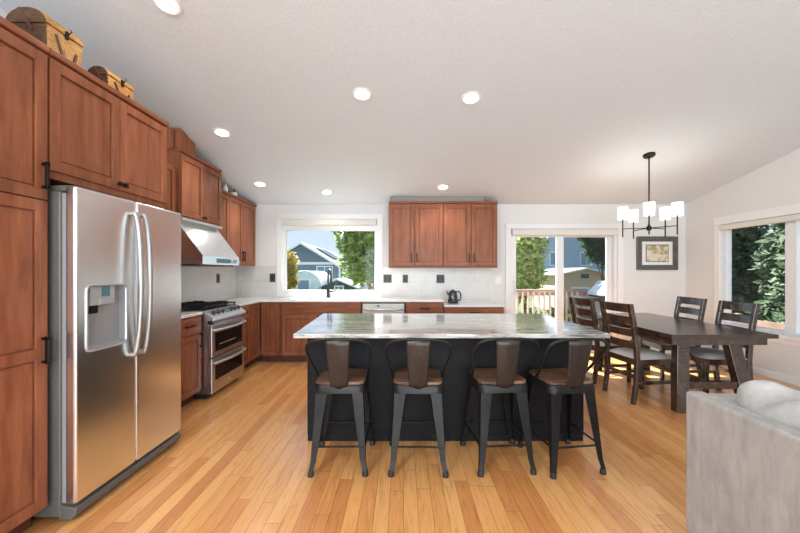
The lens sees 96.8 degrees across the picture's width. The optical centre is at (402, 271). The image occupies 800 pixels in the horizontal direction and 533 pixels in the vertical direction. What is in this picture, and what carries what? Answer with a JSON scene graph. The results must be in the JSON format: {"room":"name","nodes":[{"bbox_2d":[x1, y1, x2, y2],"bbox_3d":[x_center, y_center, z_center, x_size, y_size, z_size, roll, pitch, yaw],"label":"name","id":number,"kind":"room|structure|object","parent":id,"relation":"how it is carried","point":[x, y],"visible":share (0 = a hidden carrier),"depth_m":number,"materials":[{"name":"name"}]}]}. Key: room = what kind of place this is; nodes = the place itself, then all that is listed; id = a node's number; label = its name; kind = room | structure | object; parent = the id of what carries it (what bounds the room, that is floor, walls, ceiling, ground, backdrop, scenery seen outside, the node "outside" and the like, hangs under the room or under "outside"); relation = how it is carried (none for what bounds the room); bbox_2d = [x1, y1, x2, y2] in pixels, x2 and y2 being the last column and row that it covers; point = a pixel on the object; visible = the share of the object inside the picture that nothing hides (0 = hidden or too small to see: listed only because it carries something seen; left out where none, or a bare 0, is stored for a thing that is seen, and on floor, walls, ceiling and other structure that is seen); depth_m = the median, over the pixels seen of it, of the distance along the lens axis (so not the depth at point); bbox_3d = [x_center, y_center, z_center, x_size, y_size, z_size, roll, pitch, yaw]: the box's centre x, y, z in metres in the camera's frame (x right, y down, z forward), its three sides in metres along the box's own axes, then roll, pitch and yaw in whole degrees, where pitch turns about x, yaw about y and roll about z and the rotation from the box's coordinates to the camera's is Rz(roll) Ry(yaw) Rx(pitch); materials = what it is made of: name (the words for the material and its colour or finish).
{"room":"kitchen","nodes":[
{"label":"kitchen","id":0,"kind":"room"},
{"bbox_2d":[0,8,6,18],"bbox_3d":[-2.860,-0.598,0.965,0.150,3.916,10.230,0,0,0],"label":"wall","id":1,"kind":"structure","parent":0,"point":[3,14],"depth_m":2.48,"materials":[{"name":"white paint"}]},
{"bbox_2d":[44,48,168,208],"bbox_3d":[-2.315,-0.855,2.381,0.910,0.693,0.965,0,0,0],"label":"upper cabinet","id":2,"kind":"object","parent":1,"relation":"attached to","point":[100,139],"visible":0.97,"depth_m":2.23,"materials":[{"name":"brown wood"}]},
{"bbox_2d":[6,7,83,66],"bbox_3d":[-2.102,-1.347,2.106,0.261,0.289,0.244,0,0,0],"label":"wooden chest","id":3,"kind":"object","parent":2,"relation":"on","point":[33,21],"visible":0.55,"depth_m":2.01,"materials":[{"name":"light wood planks"},{"name":"dark metal"}]},
{"bbox_2d":[88,66,134,99],"bbox_3d":[-2.051,-1.299,2.516,0.170,0.194,0.251,0,0,0],"label":"wooden chest","id":4,"kind":"object","parent":2,"relation":"on","point":[100,72],"visible":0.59,"depth_m":2.44,"materials":[{"name":"brown wood"}]},
{"bbox_2d":[165,162,174,211],"bbox_3d":[-2.582,-0.620,3.333,0.377,1.040,0.915,0,0,0],"label":"upper cabinet","id":5,"kind":"object","parent":1,"relation":"attached to","point":[170,205],"visible":0.06,"depth_m":3.73,"materials":[{"name":"brown wood"}]},
{"bbox_2d":[167,148,221,225],"bbox_3d":[-2.557,-0.959,4.223,0.430,0.734,0.845,0,0,0],"label":"upper cabinet","id":6,"kind":"object","parent":1,"relation":"attached to","point":[197,181],"visible":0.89,"depth_m":4.07,"materials":[{"name":"brown wood"}]},
{"bbox_2d":[167,128,194,154],"bbox_3d":[-2.567,-1.435,3.948,0.365,0.216,0.304,0,0,0],"label":"duct cover","id":7,"kind":"object","parent":6,"relation":"on","point":[176,137],"visible":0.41,"depth_m":3.80,"materials":[{"name":"brown wood"}]},
{"bbox_2d":[181,266,236,301],"bbox_3d":[-2.779,0.165,4.404,0.012,0.530,3.028,0,0,0],"label":"backsplash","id":8,"kind":"structure","parent":1,"relation":"attached to","point":[197,283],"depth_m":5.04,"materials":[{"name":"grey tile"}]},
{"bbox_2d":[216,274,219,282],"bbox_3d":[-2.769,0.095,5.320,0.008,0.136,0.090,0,0,0],"label":"outlet","id":9,"kind":"object","parent":8,"relation":"attached to","point":[217,275],"visible":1,"depth_m":5.31,"materials":[{"name":"grey plastic"}]},
{"bbox_2d":[181,217,238,266],"bbox_3d":[-2.454,-0.330,4.223,0.632,0.520,0.845,0,0,0],"label":"range hood","id":10,"kind":"object","parent":1,"relation":"attached to","point":[202,244],"visible":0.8,"depth_m":4.04,"materials":[{"name":"silver metal"}]},
{"bbox_2d":[217,189,256,265],"bbox_3d":[-2.593,-0.610,5.286,0.362,1.016,1.262,0,0,0],"label":"upper cabinet","id":11,"kind":"object","parent":1,"relation":"attached to","point":[237,213],"visible":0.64,"depth_m":5.33,"materials":[{"name":"brown wood"}]},
{"bbox_2d":[223,183,227,191],"bbox_3d":[-2.500,-1.185,5.000,0.072,0.132,0.072,0,0,0],"label":"bottle","id":12,"kind":"object","parent":11,"relation":"on","point":[225,187],"visible":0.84,"depth_m":4.98,"materials":[{"name":"white ceramic"}]},
{"bbox_2d":[0,0,799,203],"bbox_3d":[0.968,-1.903,0.965,7.905,1.626,10.330,0,0,0],"label":"ceiling","id":13,"kind":"structure","parent":0,"point":[575,94],"depth_m":3.26,"materials":[{"name":"white paint"}]},
{"bbox_2d":[152,0,182,15],"bbox_3d":[-1.608,-1.828,2.418,0.183,0.043,0.180,0,0,6],"label":"recessed light","id":14,"kind":"object","parent":13,"relation":"in","point":[171,7],"visible":1,"depth_m":2.44,"materials":[{"name":"white"}]},
{"bbox_2d":[213,128,230,137],"bbox_3d":[-1.991,-1.530,3.906,0.183,0.043,0.180,0,0,6],"label":"recessed light","id":15,"kind":"object","parent":13,"relation":"in","point":[221,132],"visible":1,"depth_m":3.90,"materials":[{"name":"white"}]},
{"bbox_2d":[253,181,266,186],"bbox_3d":[-2.083,-1.277,5.171,0.183,0.043,0.180,0,0,6],"label":"recessed light","id":16,"kind":"object","parent":13,"relation":"in","point":[256,183],"visible":1,"depth_m":5.17,"materials":[{"name":"white glass"}]},
{"bbox_2d":[321,190,332,194],"bbox_3d":[-1.166,-1.223,5.445,0.183,0.043,0.180,0,0,6],"label":"recessed light","id":17,"kind":"object","parent":13,"relation":"in","point":[326,192],"visible":1,"depth_m":5.45,"materials":[{"name":"white"}]},
{"bbox_2d":[352,87,371,100],"bbox_3d":[-0.381,-1.651,3.302,0.183,0.043,0.180,0,0,6],"label":"recessed light","id":18,"kind":"object","parent":13,"relation":"in","point":[360,93],"visible":1,"depth_m":3.29,"materials":[{"name":"white glass"}]},
{"bbox_2d":[437,184,448,189],"bbox_3d":[0.594,-1.258,5.270,0.183,0.043,0.180,0,0,6],"label":"recessed light","id":19,"kind":"object","parent":13,"relation":"in","point":[443,186],"visible":1,"depth_m":5.26,"materials":[{"name":"white plastic"}]},
{"bbox_2d":[461,91,480,104],"bbox_3d":[0.643,-1.640,3.356,0.183,0.043,0.180,0,0,6],"label":"recessed light","id":20,"kind":"object","parent":13,"relation":"in","point":[469,98],"visible":1,"depth_m":3.35,"materials":[{"name":"white glass"}]},
{"bbox_2d":[617,152,683,238],"bbox_3d":[3.021,-0.946,4.387,0.660,1.022,0.637,0,0,0],"label":"chandelier","id":21,"kind":"object","parent":13,"relation":"hanging from","point":[677,208],"visible":1,"depth_m":4.36,"materials":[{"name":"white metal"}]},
{"bbox_2d":[23,353,799,532],"bbox_3d":[0.968,1.420,0.940,7.905,0.120,10.280,0,0,0],"label":"floor","id":22,"kind":"structure","parent":0,"point":[240,461],"depth_m":2.34,"materials":[{"name":"brown wood"}]},
{"bbox_2d":[0,16,49,532],"bbox_3d":[-2.314,0.080,1.592,0.912,2.561,0.604,0,0,0],"label":"pantry cabinet","id":23,"kind":"object","parent":22,"relation":"on","point":[24,166],"visible":1,"depth_m":1.77,"materials":[{"name":"brown wood"}]},
{"bbox_2d":[32,185,180,519],"bbox_3d":[-2.197,0.444,2.383,1.006,1.833,0.922,0,0,0],"label":"refrigerator","id":24,"kind":"object","parent":22,"relation":"on","point":[114,263],"visible":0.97,"depth_m":2.14,"materials":[{"name":"grey metal"}]},
{"bbox_2d":[181,315,202,406],"bbox_3d":[-2.434,0.906,3.317,0.672,0.908,0.885,0,0,0],"label":"base cabinet","id":25,"kind":"object","parent":22,"relation":"on","point":[191,337],"visible":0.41,"depth_m":3.58,"materials":[{"name":"brown wood"}]},
{"bbox_2d":[181,312,201,318],"bbox_3d":[-2.449,0.435,3.318,0.648,0.030,0.893,0,0,0],"label":"countertop","id":26,"kind":"structure","parent":25,"relation":"on","point":[183,314],"depth_m":3.59,"materials":[{"name":"white stone"}]},
{"bbox_2d":[181,301,246,398],"bbox_3d":[-2.354,0.861,4.162,0.802,0.999,0.783,0,0,0],"label":"gas range","id":27,"kind":"object","parent":22,"relation":"on","point":[222,323],"visible":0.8,"depth_m":3.98,"materials":[{"name":"metal"}]},
{"bbox_2d":[181,304,238,314],"bbox_3d":[-2.425,0.434,4.162,0.660,0.040,0.777,0,0,0],"label":"cooktop","id":28,"kind":"object","parent":27,"relation":"in","point":[209,310],"depth_m":3.97,"materials":[{"name":"metal"}]},
{"bbox_2d":[241,302,259,368],"bbox_3d":[-2.434,0.906,4.945,0.672,0.908,0.760,0,0,0],"label":"base cabinet","id":29,"kind":"object","parent":22,"relation":"on","point":[252,315],"visible":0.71,"depth_m":5.02,"materials":[{"name":"brown wood"}]},
{"bbox_2d":[209,297,443,305],"bbox_3d":[-1.081,0.435,5.240,3.385,0.030,1.356,0,0,0],"label":"countertop","id":30,"kind":"structure","parent":29,"relation":"on","point":[242,301],"depth_m":5.42,"materials":[{"name":"white stone"}]},
{"bbox_2d":[326,269,335,297],"bbox_3d":[-1.182,0.183,5.760,0.165,0.475,0.234,0,0,0],"label":"faucet","id":31,"kind":"object","parent":30,"relation":"on","point":[329,270],"visible":1,"depth_m":5.82,"materials":[{"name":"black"}]},
{"bbox_2d":[261,302,282,360],"bbox_3d":[-1.978,0.906,5.615,0.305,0.908,0.620,0,0,0],"label":"base cabinet","id":32,"kind":"object","parent":22,"relation":"on","point":[271,312],"visible":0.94,"depth_m":5.31,"materials":[{"name":"brown wood"}]},
{"bbox_2d":[282,302,361,360],"bbox_3d":[-1.225,0.906,5.599,1.190,0.908,0.652,0,0,0],"label":"base cabinet","id":33,"kind":"object","parent":22,"relation":"on","point":[295,315],"visible":0.38,"depth_m":5.33,"materials":[{"name":"brown wood"}]},
{"bbox_2d":[305,338,374,477],"bbox_3d":[-0.437,0.896,2.570,0.451,0.928,0.490,0,0,-1],"label":"bar stool","id":34,"kind":"object","parent":22,"relation":"on","point":[338,378],"visible":1,"depth_m":2.40,"materials":[{"name":"grey paint"}]},
{"bbox_2d":[362,302,404,313],"bbox_3d":[-0.294,0.910,5.567,0.645,0.900,0.676,0,0,0],"label":"dishwasher","id":35,"kind":"object","parent":22,"relation":"on","point":[367,307],"visible":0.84,"depth_m":5.29,"materials":[{"name":"white metal"}]},
{"bbox_2d":[385,338,451,478],"bbox_3d":[0.106,0.896,2.564,0.451,0.928,0.490,0,0,1],"label":"bar stool","id":36,"kind":"object","parent":22,"relation":"on","point":[418,378],"visible":1,"depth_m":2.39,"materials":[{"name":"grey paint"}]},
{"bbox_2d":[405,302,443,313],"bbox_3d":[0.325,0.906,5.599,0.570,0.908,0.652,0,0,0],"label":"base cabinet","id":37,"kind":"object","parent":22,"relation":"on","point":[410,307],"visible":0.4,"depth_m":5.30,"materials":[{"name":"brown wood"}]},
{"bbox_2d":[293,314,609,440],"bbox_3d":[0.322,0.905,3.213,2.380,0.910,1.273,0,0,0],"label":"kitchen island","id":38,"kind":"object","parent":22,"relation":"on","point":[462,332],"visible":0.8,"depth_m":2.86,"materials":[{"name":"grey stone"}]},
{"bbox_2d":[293,314,609,337],"bbox_3d":[0.322,0.466,3.213,2.380,0.032,1.273,0,0,0],"label":"island countertop","id":39,"kind":"structure","parent":38,"relation":"on","point":[325,325],"depth_m":2.88,"materials":[{"name":"grey stone"}]},
{"bbox_2d":[444,307,503,313],"bbox_3d":[1.065,0.944,5.599,0.895,0.833,0.652,0,0,0],"label":"base cabinet","id":40,"kind":"object","parent":22,"relation":"on","point":[447,310],"visible":0.14,"depth_m":5.30,"materials":[{"name":"brown wood"}]},
{"bbox_2d":[444,302,504,306],"bbox_3d":[1.069,0.510,5.609,0.911,0.030,0.618,0,0,0],"label":"countertop","id":41,"kind":"structure","parent":40,"relation":"on","point":[460,304],"depth_m":5.41,"materials":[{"name":"white stone"}]},
{"bbox_2d":[446,289,461,303],"bbox_3d":[0.799,0.382,5.614,0.198,0.226,0.177,0,0,38],"label":"kettle","id":42,"kind":"object","parent":41,"relation":"on","point":[452,295],"visible":1,"depth_m":5.57,"materials":[{"name":"black metal"}]},
{"bbox_2d":[460,337,538,477],"bbox_3d":[0.684,0.896,2.582,0.451,0.928,0.490,0,0,-4],"label":"bar stool","id":43,"kind":"object","parent":22,"relation":"on","point":[504,379],"visible":1,"depth_m":2.42,"materials":[{"name":"grey paint"}]},
{"bbox_2d":[518,337,607,479],"bbox_3d":[1.143,0.896,2.570,0.451,0.928,0.490,0,0,-8],"label":"bar stool","id":44,"kind":"object","parent":22,"relation":"on","point":[558,385],"visible":0.96,"depth_m":2.41,"materials":[{"name":"grey paint"}]},
{"bbox_2d":[568,296,630,383],"bbox_3d":[2.506,0.844,4.555,0.553,1.033,0.469,0,0,-7],"label":"dining chair","id":45,"kind":"object","parent":22,"relation":"on","point":[597,346],"visible":0.48,"depth_m":4.36,"materials":[{"name":"brown wood"}]},
{"bbox_2d":[599,300,670,404],"bbox_3d":[2.546,0.844,3.885,0.553,1.033,0.469,0,0,-8],"label":"dining chair","id":46,"kind":"object","parent":22,"relation":"on","point":[631,352],"visible":0.84,"depth_m":3.75,"materials":[{"name":"brown wood"}]},
{"bbox_2d":[639,296,707,380],"bbox_3d":[3.469,0.844,4.583,0.553,1.033,0.469,0,0,4],"label":"dining chair","id":47,"kind":"object","parent":22,"relation":"on","point":[702,303],"visible":0.31,"depth_m":4.49,"materials":[{"name":"brown wood"}]},
{"bbox_2d":[578,313,778,412],"bbox_3d":[3.005,0.979,4.200,1.000,0.787,1.780,0,0,0],"label":"dining table","id":48,"kind":"object","parent":22,"relation":"on","point":[680,333],"visible":0.66,"depth_m":3.49,"materials":[{"name":"brown wood"}]},
{"bbox_2d":[689,300,760,393],"bbox_3d":[3.411,0.844,3.883,0.553,1.033,0.469,0,0,4],"label":"dining chair","id":49,"kind":"object","parent":22,"relation":"on","point":[714,356],"visible":0.59,"depth_m":3.77,"materials":[{"name":"brown wood"}]},
{"bbox_2d":[686,380,799,532],"bbox_3d":[1.910,0.905,0.620,0.981,0.909,2.340,0,0,0],"label":"sofa","id":50,"kind":"object","parent":22,"relation":"on","point":[743,447],"visible":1,"depth_m":1.51,"materials":[{"name":"grey fabric"}]},
{"bbox_2d":[737,380,799,429],"bbox_3d":[1.651,0.737,1.153,0.296,0.585,1.076,0,0,0],"label":"cushion","id":51,"kind":"object","parent":50,"relation":"on","point":[774,401],"depth_m":1.50,"materials":[{"name":"grey fabric"}]},
{"bbox_2d":[255,204,685,352],"bbox_3d":[0.968,0.100,6.005,7.805,2.520,0.150,0,0,0],"label":"wall","id":52,"kind":"structure","parent":0,"point":[650,291],"depth_m":5.93,"materials":[{"name":"white paint"}]},
{"bbox_2d":[276,214,382,296],"bbox_3d":[-1.224,-0.273,5.955,1.768,1.384,0.170,0,0,0],"label":"window","id":53,"kind":"structure","parent":52,"relation":"in","point":[290,222],"depth_m":5.91,"materials":[{"name":"white"}]},
{"bbox_2d":[237,266,490,301],"bbox_3d":[-0.656,0.200,5.924,4.233,0.600,0.012,0,0,0],"label":"backsplash","id":54,"kind":"structure","parent":52,"relation":"attached to","point":[474,284],"depth_m":5.92,"materials":[{"name":"grey tile"}]},
{"bbox_2d":[270,274,274,281],"bbox_3d":[-2.175,0.096,5.914,0.094,0.142,0.008,0,0,0],"label":"outlet","id":55,"kind":"object","parent":54,"relation":"attached to","point":[272,276],"visible":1,"depth_m":5.91,"materials":[{"name":"grey plastic"}]},
{"bbox_2d":[383,275,391,282],"bbox_3d":[-0.258,0.111,5.914,0.137,0.138,0.008,0,0,0],"label":"outlet","id":56,"kind":"object","parent":54,"relation":"attached to","point":[386,278],"visible":1,"depth_m":5.91,"materials":[{"name":"grey plastic"}]},
{"bbox_2d":[403,275,407,282],"bbox_3d":[0.039,0.113,5.914,0.088,0.135,0.008,0,0,0],"label":"outlet","id":57,"kind":"object","parent":54,"relation":"attached to","point":[405,277],"visible":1,"depth_m":5.91,"materials":[{"name":"grey plastic"}]},
{"bbox_2d":[436,275,443,282],"bbox_3d":[0.624,0.115,5.914,0.132,0.140,0.008,0,0,0],"label":"outlet","id":58,"kind":"object","parent":54,"relation":"attached to","point":[439,278],"visible":1,"depth_m":5.91,"materials":[{"name":"grey plastic"}]},
{"bbox_2d":[389,201,442,267],"bbox_3d":[0.202,-0.590,5.731,0.856,1.049,0.367,0,0,0],"label":"upper cabinet","id":59,"kind":"object","parent":52,"relation":"attached to","point":[415,227],"visible":1,"depth_m":5.59,"materials":[{"name":"brown wood"}]},
{"bbox_2d":[390,197,483,200],"bbox_3d":[0.540,-1.159,5.775,1.480,0.087,0.310,0,0,0],"label":"cabinet filler","id":60,"kind":"structure","parent":59,"relation":"on","point":[391,198],"depth_m":5.62,"materials":[{"name":"grey paint"}]},
{"bbox_2d":[443,201,497,267],"bbox_3d":[1.060,-0.590,5.731,0.856,1.049,0.367,0,0,0],"label":"upper cabinet","id":61,"kind":"object","parent":52,"relation":"attached to","point":[469,227],"visible":0.98,"depth_m":5.59,"materials":[{"name":"brown wood"}]},
{"bbox_2d":[495,277,500,283],"bbox_3d":[1.582,0.135,5.925,0.100,0.116,0.010,0,0,0],"label":"light switch","id":62,"kind":"object","parent":52,"relation":"attached to","point":[497,279],"visible":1,"depth_m":5.92,"materials":[{"name":"white plastic"}]},
{"bbox_2d":[505,224,623,352],"bbox_3d":[2.692,0.278,5.970,1.965,2.165,0.200,0,0,0],"label":"door","id":63,"kind":"structure","parent":52,"relation":"in","point":[610,232],"depth_m":5.92,"materials":[{"name":"white"}]},
{"bbox_2d":[636,236,677,269],"bbox_3d":[4.235,-0.313,5.915,0.686,0.560,0.029,0,0,0],"label":"framed picture","id":64,"kind":"object","parent":52,"relation":"attached to","point":[652,252],"visible":1,"depth_m":5.91,"materials":[{"name":"white wood"}]},
{"bbox_2d":[647,245,667,260],"bbox_3d":[4.235,-0.313,5.913,0.356,0.266,0.002,0,0,0],"label":"painting","id":65,"kind":"object","parent":64,"relation":"attached to","point":[654,252],"depth_m":5.91},
{"bbox_2d":[650,348,670,353],"bbox_3d":[3.118,1.317,5.923,3.176,0.085,0.014,0,0,0],"label":"baseboard","id":66,"kind":"structure","parent":52,"relation":"attached to","point":[655,349],"depth_m":5.92,"materials":[{"name":"white wood"}]},
{"bbox_2d":[686,148,799,378],"bbox_3d":[4.795,-0.598,0.965,0.150,3.916,10.230,0,0,0],"label":"wall","id":67,"kind":"structure","parent":0,"point":[776,183],"depth_m":5.02,"materials":[{"name":"white paint"}]},
{"bbox_2d":[712,203,799,346],"bbox_3d":[4.755,0.035,4.350,0.170,1.710,2.040,0,0,0],"label":"window","id":68,"kind":"structure","parent":67,"relation":"in","point":[792,222],"depth_m":4.48,"materials":[{"name":"white wood"}]},
{"bbox_2d":[753,367,799,385],"bbox_3d":[4.713,1.317,0.965,0.014,0.085,9.930,0,0,0],"label":"baseboard","id":69,"kind":"structure","parent":67,"relation":"attached to","point":[762,372],"depth_m":4.46,"materials":[{"name":"white wood"}]},
{"label":"outside","id":70,"kind":"structure","parent":0,"visible":0},
{"bbox_2d":[360,286,766,327],"bbox_3d":[10.000,2.360,35.000,100.000,0.200,110.000,0,0,0],"label":"ground","id":71,"kind":"structure","parent":70,"point":[530,297],"depth_m":23.25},
{"bbox_2d":[287,248,299,289],"bbox_3d":[-3.837,0.714,12.015,0.772,3.094,0.639,0,0,25],"label":"young tree","id":72,"kind":"object","parent":71,"relation":"on","point":[292,270],"visible":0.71,"depth_m":11.89,"materials":[{"name":"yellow plant"}]},
{"bbox_2d":[291,270,332,289],"bbox_3d":[-6.100,1.078,23.960,2.180,2.364,4.080,0,0,0],"label":"greenhouse","id":73,"kind":"object","parent":71,"relation":"on","point":[309,280],"visible":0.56,"depth_m":22.00,"materials":[{"name":"white"}]},
{"bbox_2d":[288,242,350,279],"bbox_3d":[-8.550,-0.130,35.970,7.200,4.780,12.760,0,0,0],"label":"gabled house","id":74,"kind":"structure","parent":71,"relation":"on","point":[312,258],"depth_m":30.00,"materials":[{"name":"blue"}]},
{"bbox_2d":[314,278,364,289],"bbox_3d":[-3.675,1.310,21.220,2.450,1.900,3.160,0,0,0],"label":"garden shed","id":75,"kind":"object","parent":71,"relation":"on","point":[339,283],"visible":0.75,"depth_m":20.00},
{"bbox_2d":[330,231,374,289],"bbox_3d":[-0.615,-0.250,9.935,2.404,5.022,2.253,0,0,36],"label":"leafy tree","id":76,"kind":"object","parent":71,"relation":"on","point":[358,246],"visible":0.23,"depth_m":9.32,"materials":[{"name":"green plant"}]},
{"bbox_2d":[518,306,542,313],"bbox_3d":[3.290,1.569,9.173,0.795,1.386,0.592,0,0,21],"label":"shrub","id":77,"kind":"object","parent":71,"relation":"on","point":[530,309],"visible":0.06,"depth_m":9.10,"materials":[{"name":"green plant"}]},
{"bbox_2d":[516,237,551,311],"bbox_3d":[3.354,-0.002,9.823,1.422,4.527,1.243,0,0,23],"label":"conifer","id":78,"kind":"object","parent":71,"relation":"on","point":[530,271],"visible":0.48,"depth_m":9.50,"materials":[{"name":"green plant"}]},
{"bbox_2d":[546,306,570,321],"bbox_3d":[3.986,1.549,9.165,0.868,1.426,0.574,0,0,0],"label":"shrub","id":79,"kind":"object","parent":71,"relation":"on","point":[552,308],"visible":0.09,"depth_m":9.10,"materials":[{"name":"green plant"}]},
{"bbox_2d":[535,268,604,311],"bbox_3d":[10.225,1.005,21.970,3.450,2.510,4.560,0,0,0],"label":"shed","id":80,"kind":"object","parent":71,"relation":"on","point":[574,278],"visible":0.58,"depth_m":20.00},
{"bbox_2d":[581,274,588,277],"bbox_3d":[10.235,0.240,19.985,0.420,0.240,0.070,0,0,0],"label":"vent","id":81,"kind":"object","parent":80,"relation":"attached to","point":[582,275],"depth_m":19.95,"materials":[{"name":"grey metal"}]},
{"bbox_2d":[540,237,604,270],"bbox_3d":[17.050,-1.470,40.625,7.800,7.460,11.450,0,0,0],"label":"house","id":82,"kind":"structure","parent":71,"relation":"on","point":[574,257],"depth_m":36.00,"materials":[{"name":"blue painted siding"},{"name":"grey roof shingle"},{"name":"white trim"}]},
{"bbox_2d":[576,237,604,280],"bbox_3d":[9.249,-0.747,16.544,2.358,6.015,1.765,0,0,0],"label":"conifer","id":83,"kind":"object","parent":71,"relation":"on","point":[595,246],"visible":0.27,"depth_m":16.36,"materials":[{"name":"green plant"}]},
{"bbox_2d":[732,224,775,315],"bbox_3d":[9.350,-0.392,10.284,2.174,5.308,2.224,0,0,-44],"label":"tree","id":84,"kind":"object","parent":71,"relation":"on","point":[744,290],"visible":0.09,"depth_m":9.57,"materials":[{"name":"green plant"}]},
{"bbox_2d":[732,313,784,329],"bbox_3d":[7.245,1.580,7.700,0.130,1.360,11.500,0,0,0],"label":"fence","id":85,"kind":"object","parent":71,"relation":"on","point":[773,325],"visible":0.07,"depth_m":6.97,"materials":[{"name":"beige wood"}]},
{"bbox_2d":[745,222,784,323],"bbox_3d":[9.424,-0.336,8.131,2.343,5.197,2.194,0,0,0],"label":"tree","id":86,"kind":"object","parent":71,"relation":"on","point":[774,245],"visible":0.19,"depth_m":8.51,"materials":[{"name":"green plant"}]},
{"bbox_3d":[3.450,1.835,7.425,5.700,0.850,2.650,0,0,0],"label":"deck","id":87,"kind":"object","parent":71,"relation":"on","visible":0},
{"bbox_2d":[516,289,589,326],"bbox_3d":[3.450,0.917,8.620,5.700,0.985,0.140,0,0,0],"label":"deck railing","id":88,"kind":"object","parent":87,"relation":"on","point":[519,292],"visible":0.16,"depth_m":8.56,"materials":[{"name":"beige wood"}]},
{"bbox_2d":[572,281,604,328],"bbox_3d":[4.520,0.805,7.729,1.500,1.210,0.581,0,0,0],"label":"barbecue grill","id":89,"kind":"object","parent":87,"relation":"on","point":[597,292],"visible":0.23,"depth_m":7.67,"materials":[{"name":"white metal"}]},
{"bbox_2d":[572,296,599,298],"bbox_3d":[3.965,0.560,7.750,0.390,0.040,0.480,0,0,0],"label":"shelf","id":90,"kind":"object","parent":89,"relation":"attached to","point":[588,297],"depth_m":7.55,"materials":[{"name":"wood"}]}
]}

